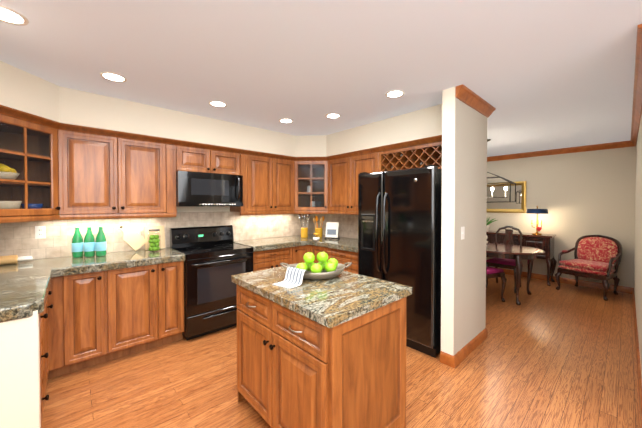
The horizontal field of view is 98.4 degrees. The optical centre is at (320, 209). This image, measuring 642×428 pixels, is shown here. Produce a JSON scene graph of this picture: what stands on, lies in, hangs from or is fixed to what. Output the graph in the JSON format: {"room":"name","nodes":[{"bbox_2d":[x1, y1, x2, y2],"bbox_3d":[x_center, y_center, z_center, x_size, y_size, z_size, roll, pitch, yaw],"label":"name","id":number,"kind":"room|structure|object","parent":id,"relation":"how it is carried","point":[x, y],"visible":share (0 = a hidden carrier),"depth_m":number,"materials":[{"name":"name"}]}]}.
{"room":"kitchen and dining room","nodes":[
{"label":"kitchen and dining room","id":0,"kind":"room"},
{"bbox_2d":[0,310,40,427],"bbox_3d":[-1.730,0.966,1.262,0.628,0.876,0.095,-1,1,-42],"label":"wall","id":1,"kind":"structure","parent":0,"point":[20,406],"depth_m":1.39,"materials":[{"name":"beige paint"}]},
{"bbox_2d":[109,206,240,252],"bbox_3d":[-1.602,0.144,3.597,3.910,2.450,0.120,-1,1,-42],"label":"wall","id":2,"kind":"structure","parent":0,"point":[203,209],"depth_m":3.58,"materials":[{"name":"beige paint"}]},
{"bbox_2d":[0,105,59,216],"bbox_3d":[-2.341,-0.346,2.178,0.387,0.794,0.387,-1,1,-42],"label":"upper cabinet","id":3,"kind":"object","parent":2,"relation":"attached to","point":[29,143],"depth_m":2.37,"materials":[{"name":"brown wood"}]},
{"bbox_2d":[60,129,167,216],"bbox_3d":[-2.112,-0.327,2.820,0.890,0.745,0.329,-1,1,-42],"label":"upper cabinet","id":4,"kind":"object","parent":2,"relation":"attached to","point":[102,174],"depth_m":2.68,"materials":[{"name":"brown wood"}]},
{"bbox_2d":[0,211,315,258],"bbox_3d":[-1.568,0.253,3.539,3.938,0.435,0.010,-1,1,-42],"label":"tile backsplash","id":5,"kind":"structure","parent":2,"relation":"attached to","point":[18,239],"depth_m":3.00,"materials":[{"name":"tile"}]},
{"bbox_2d":[35,226,45,238],"bbox_3d":[-2.614,0.215,2.579,0.070,0.116,0.008,-1,1,-42],"label":"outlet","id":6,"kind":"object","parent":5,"relation":"attached to","point":[40,232],"depth_m":2.58,"materials":[{"name":"white plastic"}]},
{"bbox_2d":[118,224,146,250],"bbox_3d":[-2.023,0.305,2.979,0.260,0.289,0.090,-1,1,-42],"label":"paddle cutting board","id":7,"kind":"object","parent":5,"relation":"attached to","point":[135,240],"visible":1,"depth_m":2.97,"materials":[{"name":"beige wood"}]},
{"bbox_2d":[131,224,138,232],"bbox_3d":[-2.065,0.220,3.076,0.070,0.116,0.008,-1,1,-42],"label":"outlet","id":8,"kind":"object","parent":5,"relation":"attached to","point":[133,226],"depth_m":3.08,"materials":[{"name":"white plastic"}]},
{"bbox_2d":[144,226,164,249],"bbox_3d":[-1.894,0.323,3.155,0.200,0.259,0.063,-1,1,-42],"label":"cutting board","id":9,"kind":"object","parent":5,"relation":"attached to","point":[147,233],"visible":0.57,"depth_m":3.16,"materials":[{"name":"beige wood"}]},
{"bbox_2d":[259,219,262,226],"bbox_3d":[-0.891,0.204,4.140,0.070,0.116,0.008,-1,1,-42],"label":"outlet","id":10,"kind":"object","parent":5,"relation":"attached to","point":[260,220],"depth_m":4.13,"materials":[{"name":"white plastic"}]},
{"bbox_2d":[168,141,211,176],"bbox_3d":[-1.571,-0.593,3.307,0.381,0.333,0.327,-1,1,-42],"label":"upper cabinet","id":11,"kind":"object","parent":2,"relation":"attached to","point":[182,155],"depth_m":3.15,"materials":[{"name":"brown wood"}]},
{"bbox_2d":[176,171,242,206],"bbox_3d":[-1.387,-0.230,3.393,0.756,0.390,0.454,-1,1,-42],"label":"microwave","id":12,"kind":"object","parent":11,"relation":"attached to","point":[202,189],"visible":1,"depth_m":3.21,"materials":[{"name":"black metal"}]},
{"bbox_2d":[212,145,243,176],"bbox_3d":[-1.289,-0.597,3.563,0.381,0.333,0.327,-1,1,-42],"label":"upper cabinet","id":13,"kind":"object","parent":2,"relation":"attached to","point":[225,160],"depth_m":3.45,"materials":[{"name":"brown wood"}]},
{"bbox_2d":[236,153,295,212],"bbox_3d":[-0.777,-0.345,4.029,0.808,0.745,0.329,-1,1,-42],"label":"upper cabinet","id":14,"kind":"object","parent":2,"relation":"attached to","point":[269,183],"depth_m":3.86,"materials":[{"name":"brown wood"}]},
{"bbox_2d":[316,211,357,238],"bbox_3d":[0.427,0.231,4.262,0.010,0.414,1.580,-1,1,-42],"label":"tile backsplash","id":15,"kind":"structure","parent":2,"relation":"attached to","point":[348,224],"depth_m":4.33,"materials":[{"name":"tile"}]},
{"bbox_2d":[0,0,641,156],"bbox_3d":[2.403,-1.103,1.727,7.660,0.100,8.240,-1,1,-42],"label":"ceiling","id":16,"kind":"structure","parent":0,"point":[540,75],"depth_m":1.94,"materials":[{"name":"white paint"}]},
{"bbox_2d":[0,5,28,25],"bbox_3d":[-1.700,-1.046,1.490,0.175,0.006,0.175,0,1,9],"label":"recessed light","id":17,"kind":"object","parent":16,"relation":"in","point":[10,16],"depth_m":1.51,"materials":[{"name":"white glass"}]},
{"bbox_2d":[100,72,126,81],"bbox_3d":[-1.662,-1.057,2.218,0.175,0.006,0.175,0,1,9],"label":"recessed light","id":18,"kind":"object","parent":16,"relation":"in","point":[111,76],"depth_m":2.20,"materials":[{"name":"white plastic"}]},
{"bbox_2d":[209,101,226,106],"bbox_3d":[-1.046,-1.066,2.808,0.175,0.006,0.175,1,1,39],"label":"recessed light","id":19,"kind":"object","parent":16,"relation":"in","point":[213,103],"depth_m":2.81,"materials":[{"name":"white plastic"}]},
{"bbox_2d":[0,61,441,156],"bbox_3d":[-0.713,-0.909,2.578,3.940,0.313,2.560,-1,1,-42],"label":"soffit","id":20,"kind":"structure","parent":16,"relation":"attached to","point":[22,90],"depth_m":2.95,"materials":[{"name":"beige paint"}]},
{"bbox_2d":[292,157,331,212],"bbox_3d":[-0.147,-0.376,4.166,0.387,0.794,0.387,-1,1,-42],"label":"upper cabinet","id":21,"kind":"object","parent":20,"relation":"attached to","point":[311,172],"depth_m":4.15,"materials":[{"name":"brown wood"}]},
{"bbox_2d":[328,149,379,212],"bbox_3d":[0.517,-0.343,3.913,0.329,0.745,0.955,-1,1,-42],"label":"upper cabinet","id":22,"kind":"object","parent":20,"relation":"attached to","point":[343,172],"depth_m":3.85,"materials":[{"name":"brown wood"}]},
{"bbox_2d":[380,141,441,171],"bbox_3d":[1.159,-0.573,3.202,0.327,0.264,0.956,-1,1,-42],"label":"wine rack","id":23,"kind":"object","parent":20,"relation":"attached to","point":[406,157],"depth_m":3.15,"materials":[{"name":"brown wood"}]},
{"bbox_2d":[279,118,292,122],"bbox_3d":[-0.424,-1.074,3.366,0.175,0.006,0.175,0,1,24],"label":"recessed light","id":24,"kind":"object","parent":16,"relation":"in","point":[285,120],"depth_m":3.35,"materials":[{"name":"white plastic"}]},
{"bbox_2d":[326,113,340,118],"bbox_3d":[0.139,-1.071,3.180,0.175,0.006,0.175,1,1,42],"label":"recessed light","id":25,"kind":"object","parent":16,"relation":"in","point":[331,115],"depth_m":3.16,"materials":[{"name":"white plastic"}]},
{"bbox_2d":[385,90,404,97],"bbox_3d":[0.682,-1.062,2.554,0.175,0.006,0.175,1,1,42],"label":"recessed light","id":26,"kind":"object","parent":16,"relation":"in","point":[394,93],"depth_m":2.54,"materials":[{"name":"white plastic"}]},
{"bbox_2d":[455,84,494,117],"bbox_3d":[1.479,-1.018,2.640,0.795,0.093,0.062,-1,1,-42],"label":"crown molding","id":27,"kind":"structure","parent":16,"relation":"attached to","point":[468,97],"depth_m":2.59,"materials":[{"name":"brown wood"}]},
{"bbox_2d":[487,139,515,202],"bbox_3d":[2.603,-0.598,4.368,0.294,0.984,0.734,-1,1,-42],"label":"pendant chandelier","id":28,"kind":"object","parent":16,"relation":"hanging from","point":[505,188],"visible":0.38,"depth_m":4.19,"materials":[{"name":"black metal"}]},
{"bbox_2d":[41,274,640,427],"bbox_3d":[2.403,1.447,1.765,7.660,0.100,8.240,-1,1,-42],"label":"floor","id":29,"kind":"structure","parent":0,"point":[543,355],"depth_m":2.26,"materials":[{"name":"brown wood"}]},
{"bbox_2d":[4,317,47,424],"bbox_3d":[-1.918,0.962,1.465,0.617,0.875,0.453,-1,1,-42],"label":"base cabinet","id":30,"kind":"object","parent":29,"relation":"on","point":[43,321],"depth_m":1.79,"materials":[{"name":"brown wood"}]},
{"bbox_2d":[48,313,51,399],"bbox_3d":[-2.220,0.957,1.798,0.617,0.875,0.447,-1,1,-42],"label":"base cabinet","id":31,"kind":"object","parent":29,"relation":"on","point":[49,314],"depth_m":2.21,"materials":[{"name":"brown wood"}]},
{"bbox_2d":[52,305,107,377],"bbox_3d":[-2.236,0.946,2.533,0.385,0.875,0.617,-1,1,-42],"label":"base cabinet","id":32,"kind":"object","parent":29,"relation":"on","point":[95,310],"depth_m":2.32,"materials":[{"name":"brown wood"}]},
{"bbox_2d":[0,249,184,322],"bbox_3d":[-1.874,0.505,2.159,1.625,0.069,1.650,-1,1,-42],"label":"countertop","id":33,"kind":"structure","parent":32,"relation":"on","point":[57,284],"depth_m":2.36,"materials":[{"name":"beige stone"}]},
{"bbox_2d":[0,256,32,264],"bbox_3d":[-2.692,0.435,2.303,0.410,0.062,0.060,-1,1,-39],"label":"rolling pin","id":34,"kind":"object","parent":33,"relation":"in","point":[10,260],"visible":1,"depth_m":2.34,"materials":[{"name":"beige wood"}]},
{"bbox_2d":[71,225,83,257],"bbox_3d":[-2.341,0.307,2.662,0.086,0.310,0.086,-1,1,-42],"label":"water bottle","id":35,"kind":"object","parent":33,"relation":"in","point":[77,246],"visible":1,"depth_m":2.64,"materials":[{"name":"green glass"}]},
{"bbox_2d":[84,225,94,256],"bbox_3d":[-2.251,0.306,2.691,0.086,0.310,0.086,-1,1,-42],"label":"water bottle","id":36,"kind":"object","parent":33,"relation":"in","point":[89,244],"visible":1,"depth_m":2.67,"materials":[{"name":"green glass"}]},
{"bbox_2d":[95,224,106,256],"bbox_3d":[-2.163,0.306,2.720,0.086,0.310,0.086,-1,1,-42],"label":"water bottle","id":37,"kind":"object","parent":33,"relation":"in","point":[100,246],"visible":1,"depth_m":2.69,"materials":[{"name":"green glass"}]},
{"bbox_2d":[148,229,160,251],"bbox_3d":[-1.805,0.336,2.997,0.126,0.242,0.126,-1,1,-42],"label":"jar","id":38,"kind":"object","parent":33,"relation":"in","point":[154,241],"visible":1,"depth_m":2.97,"materials":[{"name":"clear glass"}]},
{"bbox_2d":[108,293,159,360],"bbox_3d":[-1.946,0.942,2.795,0.398,0.875,0.617,-1,1,-42],"label":"base cabinet","id":39,"kind":"object","parent":29,"relation":"on","point":[134,325],"depth_m":2.58,"materials":[{"name":"brown wood"}]},
{"bbox_2d":[160,289,183,344],"bbox_3d":[-1.708,0.939,3.011,0.245,0.875,0.617,-1,1,-42],"label":"base cabinet","id":40,"kind":"object","parent":29,"relation":"on","point":[171,304],"depth_m":2.80,"materials":[{"name":"brown wood"}]},
{"bbox_2d":[170,225,253,340],"bbox_3d":[-1.288,0.799,3.299,0.754,1.148,0.697,-1,1,-42],"label":"range","id":41,"kind":"object","parent":29,"relation":"on","point":[216,257],"visible":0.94,"depth_m":3.07,"materials":[{"name":"black metal"}]},
{"bbox_2d":[253,249,295,270],"bbox_3d":[-0.821,0.927,3.814,0.616,0.875,0.617,-1,1,-42],"label":"base cabinet","id":42,"kind":"object","parent":29,"relation":"on","point":[261,261],"depth_m":3.51,"materials":[{"name":"brown wood"}]},
{"bbox_2d":[233,234,357,260],"bbox_3d":[-0.151,0.467,3.760,1.543,0.040,1.590,-1,1,-42],"label":"countertop","id":43,"kind":"structure","parent":42,"relation":"on","point":[294,248],"depth_m":3.75,"materials":[{"name":"beige stone"}]},
{"bbox_2d":[298,214,309,237],"bbox_3d":[-0.255,0.250,4.237,0.210,0.376,0.150,-1,1,-42],"label":"utensil crock","id":44,"kind":"object","parent":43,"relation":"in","point":[304,232],"visible":0.98,"depth_m":4.20,"materials":[{"name":"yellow ceramic"}]},
{"bbox_2d":[313,233,318,240],"bbox_3d":[-0.067,0.389,3.877,0.100,0.110,0.100,-1,1,-42],"label":"jar","id":45,"kind":"object","parent":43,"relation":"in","point":[315,238],"visible":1,"depth_m":3.84,"materials":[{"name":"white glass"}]},
{"bbox_2d":[313,216,323,237],"bbox_3d":[-0.035,0.271,4.306,0.185,0.332,0.155,-1,1,-42],"label":"utensil crock","id":46,"kind":"object","parent":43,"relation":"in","point":[320,229],"visible":0.83,"depth_m":4.26,"materials":[{"name":"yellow ceramic"}]},
{"bbox_2d":[324,222,339,238],"bbox_3d":[0.160,0.317,4.093,0.225,0.243,0.125,0,1,20],"label":"cookbook stand","id":47,"kind":"object","parent":43,"relation":"on","point":[332,230],"visible":0.98,"depth_m":4.09,"materials":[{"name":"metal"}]},
{"bbox_2d":[236,285,405,427],"bbox_3d":[-0.053,0.957,1.834,0.702,0.875,0.980,-1,1,-42],"label":"kitchen island","id":48,"kind":"object","parent":29,"relation":"on","point":[296,370],"visible":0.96,"depth_m":1.51,"materials":[{"name":"brown wood"}]},
{"bbox_2d":[231,262,411,327],"bbox_3d":[-0.041,0.496,1.835,0.707,0.041,1.019,-1,1,-42],"label":"island countertop","id":49,"kind":"structure","parent":48,"relation":"on","point":[343,297],"depth_m":1.59,"materials":[{"name":"stone"}]},
{"bbox_2d":[272,252,351,288],"bbox_3d":[-0.089,0.386,1.913,0.558,0.175,0.365,-1,1,-42],"label":"bowl","id":50,"kind":"object","parent":49,"relation":"on","point":[310,269],"visible":1,"depth_m":1.88,"materials":[{"name":"green food"}]},
{"bbox_2d":[327,253,357,273],"bbox_3d":[0.504,0.928,3.732,0.617,0.875,0.664,-1,1,-42],"label":"base cabinet","id":51,"kind":"object","parent":29,"relation":"on","point":[348,257],"depth_m":3.43,"materials":[{"name":"brown wood"}]},
{"bbox_2d":[358,165,441,357],"bbox_3d":[0.966,0.481,3.074,0.793,1.791,0.902,-1,1,-42],"label":"fridge","id":52,"kind":"object","parent":29,"relation":"on","point":[399,224],"visible":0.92,"depth_m":2.69,"materials":[{"name":"black metal"}]},
{"bbox_2d":[451,328,487,367],"bbox_3d":[1.463,1.332,2.691,0.825,0.099,0.016,-1,1,-42],"label":"baseboard","id":53,"kind":"structure","parent":29,"relation":"on","point":[459,357],"depth_m":2.62,"materials":[{"name":"brown wood"}]},
{"bbox_2d":[486,254,506,301],"bbox_3d":[2.406,0.836,4.133,0.601,1.059,0.552,-1,1,-42],"label":"dining chair","id":54,"kind":"object","parent":29,"relation":"on","point":[491,272],"visible":0.17,"depth_m":4.03,"materials":[{"name":"brown wood"}]},
{"bbox_2d":[486,226,521,293],"bbox_3d":[3.164,0.827,4.767,0.538,1.059,0.507,-1,1,-42],"label":"dining chair","id":55,"kind":"object","parent":29,"relation":"on","point":[502,263],"visible":0.48,"depth_m":4.75,"materials":[{"name":"brown wood"}]},
{"bbox_2d":[486,243,544,304],"bbox_3d":[2.791,0.981,4.472,1.040,0.749,1.280,-1,1,-42],"label":"dining table","id":56,"kind":"object","parent":29,"relation":"on","point":[518,253],"visible":0.6,"depth_m":4.05,"materials":[{"name":"brown wood"}]},
{"bbox_2d":[486,230,556,285],"bbox_3d":[3.703,0.901,5.486,0.448,0.879,1.444,-1,1,-42],"label":"sideboard","id":57,"kind":"object","parent":29,"relation":"on","point":[545,242],"visible":0.35,"depth_m":5.04,"materials":[{"name":"brown wood"}]},
{"bbox_2d":[486,216,496,231],"bbox_3d":[3.393,0.296,5.755,0.426,0.321,0.471,-1,1,-42],"label":"potted plant","id":58,"kind":"object","parent":57,"relation":"on","point":[488,225],"visible":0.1,"depth_m":5.67,"materials":[{"name":"white ceramic"}]},
{"bbox_2d":[526,206,548,234],"bbox_3d":[3.999,0.201,5.123,0.330,0.530,0.330,-1,1,-42],"label":"table lamp","id":59,"kind":"object","parent":57,"relation":"on","point":[537,211],"visible":1,"depth_m":5.05,"materials":[{"name":"gold metal"}]},
{"bbox_2d":[555,235,621,300],"bbox_3d":[4.385,0.892,4.521,0.687,0.925,0.680,0,1,-26],"label":"armchair","id":60,"kind":"object","parent":29,"relation":"on","point":[598,257],"visible":1,"depth_m":4.48,"materials":[{"name":"red fabric"}]},
{"bbox_2d":[441,86,486,355],"bbox_3d":[0.570,0.143,3.679,0.821,2.450,2.673,-1,1,-42],"label":"partition wall","id":61,"kind":"structure","parent":0,"point":[464,204],"depth_m":2.53,"materials":[{"name":"beige paint"}]},
{"bbox_2d":[461,227,464,239],"bbox_3d":[1.297,0.218,2.527,0.072,0.116,0.011,-1,1,-42],"label":"light switch","id":62,"kind":"object","parent":61,"relation":"attached to","point":[462,228],"depth_m":2.52,"materials":[{"name":"white plastic"}]},
{"bbox_2d":[486,147,633,286],"bbox_3d":[5.197,0.134,4.277,0.120,2.450,8.240,-1,1,-42],"label":"wall","id":63,"kind":"structure","parent":0,"point":[577,195],"depth_m":4.93,"materials":[{"name":"beige paint"}]},
{"bbox_2d":[487,181,526,212],"bbox_3d":[3.544,-0.246,5.976,0.036,0.631,1.450,-1,1,-42],"label":"mirror","id":64,"kind":"object","parent":63,"relation":"attached to","point":[517,206],"visible":0.38,"depth_m":5.67,"materials":[{"name":"gold metal"}]},
{"bbox_2d":[487,141,628,161],"bbox_3d":[3.679,-1.065,5.799,0.062,0.093,3.681,-1,1,-42],"label":"crown molding","id":65,"kind":"structure","parent":63,"relation":"attached to","point":[622,144],"depth_m":5.01,"materials":[{"name":"brown wood"}]},
{"bbox_2d":[493,267,630,293],"bbox_3d":[3.716,1.286,5.827,0.016,0.099,3.741,-1,1,-42],"label":"baseboard","id":66,"kind":"structure","parent":63,"relation":"attached to","point":[623,289],"depth_m":4.92,"materials":[{"name":"brown wood"}]},
{"bbox_2d":[630,114,641,375],"bbox_3d":[3.458,0.154,2.930,4.245,2.450,0.120,-1,1,-42],"label":"wall","id":67,"kind":"structure","parent":0,"point":[637,286],"depth_m":3.05,"materials":[{"name":"beige paint"}]},
{"bbox_2d":[629,24,641,146],"bbox_3d":[3.401,-1.023,2.984,4.255,0.093,0.062,-1,1,-42],"label":"crown molding","id":68,"kind":"structure","parent":67,"relation":"attached to","point":[637,93],"depth_m":2.42,"materials":[{"name":"brown wood"}]},
{"bbox_2d":[631,288,641,427],"bbox_3d":[3.420,1.328,2.986,4.271,0.099,0.046,-1,1,-42],"label":"baseboard","id":69,"kind":"structure","parent":67,"relation":"attached to","point":[639,376],"depth_m":2.39,"materials":[{"name":"brown wood"}]}
]}

